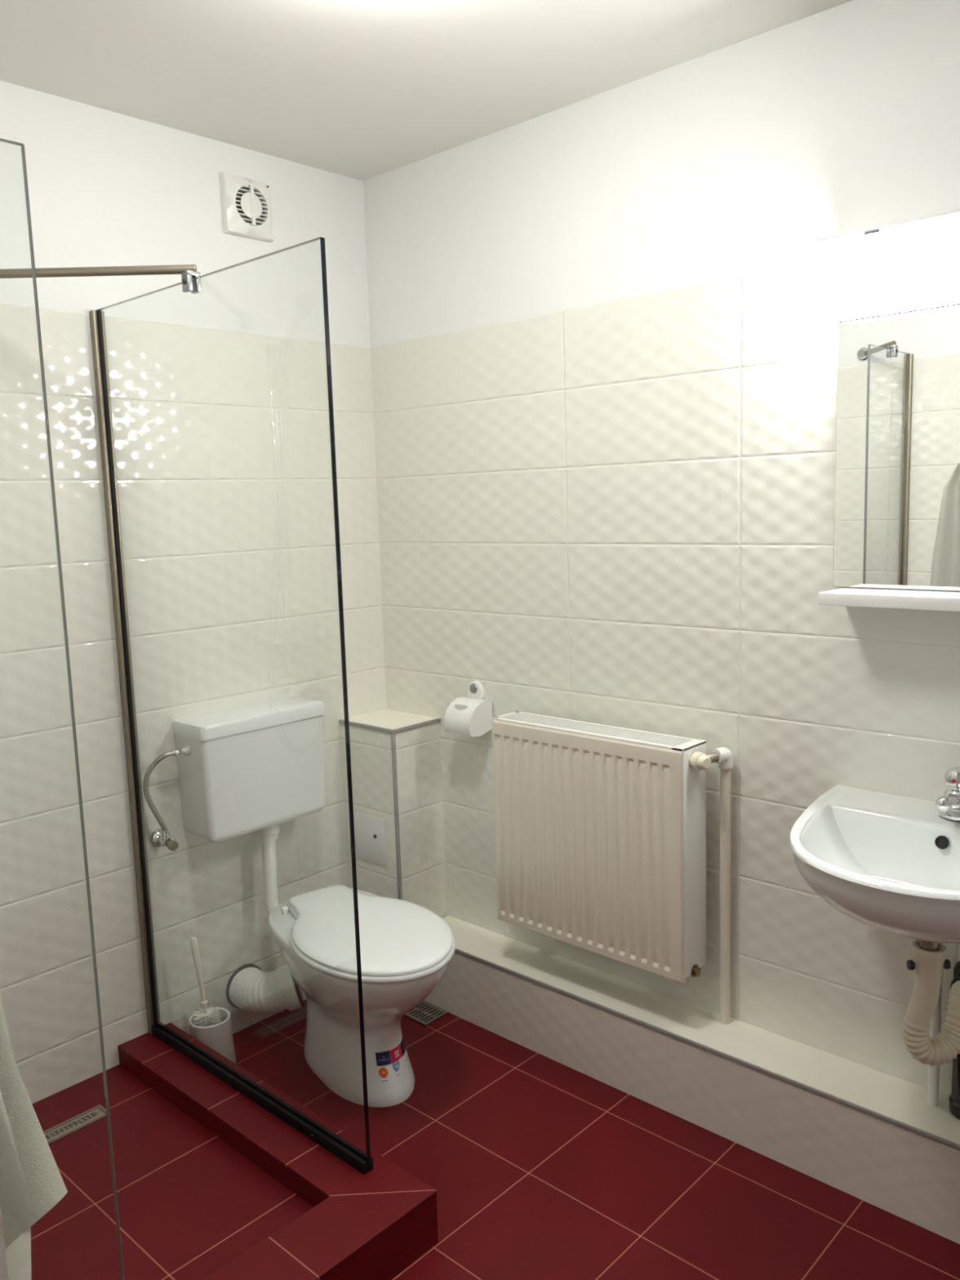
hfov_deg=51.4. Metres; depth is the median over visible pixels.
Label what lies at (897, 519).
wall mirror
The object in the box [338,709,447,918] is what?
tiled pipe boxing
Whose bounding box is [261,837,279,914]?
pipe
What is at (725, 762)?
pipe
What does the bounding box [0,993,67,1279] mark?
towel
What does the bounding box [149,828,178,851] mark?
angle valve
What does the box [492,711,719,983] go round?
radiator
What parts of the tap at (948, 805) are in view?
spout, lever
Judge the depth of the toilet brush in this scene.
2.68 m
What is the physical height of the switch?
0.005 m
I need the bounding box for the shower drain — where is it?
[43,1104,111,1144]
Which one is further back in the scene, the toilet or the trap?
the toilet
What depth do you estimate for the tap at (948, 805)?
1.95 m
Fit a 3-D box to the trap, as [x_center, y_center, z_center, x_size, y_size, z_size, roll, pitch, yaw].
[0.920,0.682,1.963,0.196,0.301,0.081,-6,9,-29]
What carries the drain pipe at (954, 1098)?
on the tiled ledge
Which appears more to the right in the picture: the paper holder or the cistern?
the paper holder
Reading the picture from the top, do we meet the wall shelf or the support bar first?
the support bar
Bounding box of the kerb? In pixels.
[117,1022,438,1279]
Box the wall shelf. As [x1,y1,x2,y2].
[817,587,959,611]
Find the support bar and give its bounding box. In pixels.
[0,264,201,293]
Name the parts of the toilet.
lid, seat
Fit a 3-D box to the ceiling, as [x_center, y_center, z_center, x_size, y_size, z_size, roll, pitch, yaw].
[-0.165,-1.140,0.804,3.500,0.100,3.200,5,11,43]
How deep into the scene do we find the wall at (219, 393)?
2.60 m
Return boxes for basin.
[788,785,959,943]
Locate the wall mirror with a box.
[833,304,959,591]
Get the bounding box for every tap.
[935,766,959,821]
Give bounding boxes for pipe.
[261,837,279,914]
[711,746,733,1024]
[927,942,945,1106]
[948,960,959,1119]
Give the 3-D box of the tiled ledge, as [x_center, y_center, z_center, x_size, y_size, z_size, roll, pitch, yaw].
[1.003,1.094,2.042,3.150,0.212,0.160,5,11,43]
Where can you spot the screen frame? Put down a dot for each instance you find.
(362, 1162)
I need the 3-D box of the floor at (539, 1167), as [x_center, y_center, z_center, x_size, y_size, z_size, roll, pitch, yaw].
[-0.083,1.417,1.083,3.400,0.100,3.100,5,11,43]
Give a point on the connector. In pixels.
(249, 988)
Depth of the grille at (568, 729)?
2.51 m
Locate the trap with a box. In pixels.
[901,939,959,1066]
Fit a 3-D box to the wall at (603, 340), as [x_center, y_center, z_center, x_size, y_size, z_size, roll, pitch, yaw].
[0.967,0.000,2.073,3.400,2.572,0.100,5,11,43]
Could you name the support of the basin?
attached to the wall at (603, 340)
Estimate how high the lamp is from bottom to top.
0.154 m
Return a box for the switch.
[864,229,881,235]
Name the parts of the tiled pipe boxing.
edge trim, edge trim, edge trim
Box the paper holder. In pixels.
[443,680,492,737]
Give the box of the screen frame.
[89,236,373,1174]
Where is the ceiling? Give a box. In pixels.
[0,0,852,181]
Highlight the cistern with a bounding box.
[173,696,325,842]
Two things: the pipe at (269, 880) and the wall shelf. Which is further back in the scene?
the pipe at (269, 880)
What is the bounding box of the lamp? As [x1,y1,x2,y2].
[817,209,959,322]
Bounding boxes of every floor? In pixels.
[31,1064,314,1279]
[232,999,959,1279]
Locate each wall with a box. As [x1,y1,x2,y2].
[0,80,386,1103]
[0,1203,8,1279]
[363,0,959,1096]
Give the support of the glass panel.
on the kerb
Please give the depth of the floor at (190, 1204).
2.11 m
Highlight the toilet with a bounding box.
[267,884,455,1106]
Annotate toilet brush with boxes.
[188,937,235,1062]
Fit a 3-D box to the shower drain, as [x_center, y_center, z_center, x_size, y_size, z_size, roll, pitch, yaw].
[-1.006,1.158,2.323,0.054,0.004,0.280,5,11,43]
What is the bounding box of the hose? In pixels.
[142,748,182,831]
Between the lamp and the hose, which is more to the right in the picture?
the lamp
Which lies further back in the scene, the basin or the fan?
the fan
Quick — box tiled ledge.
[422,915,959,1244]
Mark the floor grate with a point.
(424, 1013)
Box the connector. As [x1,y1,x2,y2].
[226,963,304,1014]
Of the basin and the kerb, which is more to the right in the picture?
the basin
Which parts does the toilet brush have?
handle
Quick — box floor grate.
[404,1000,448,1025]
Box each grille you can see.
[235,185,267,226]
[492,711,706,751]
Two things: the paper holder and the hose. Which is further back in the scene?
the paper holder
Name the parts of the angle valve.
valve knob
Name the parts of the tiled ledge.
edge trim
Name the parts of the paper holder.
wall plate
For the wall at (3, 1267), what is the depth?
0.79 m
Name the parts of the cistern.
tank lid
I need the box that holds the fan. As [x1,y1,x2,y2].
[219,171,273,242]
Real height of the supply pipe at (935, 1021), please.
0.493 m
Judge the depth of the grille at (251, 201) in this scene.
2.70 m

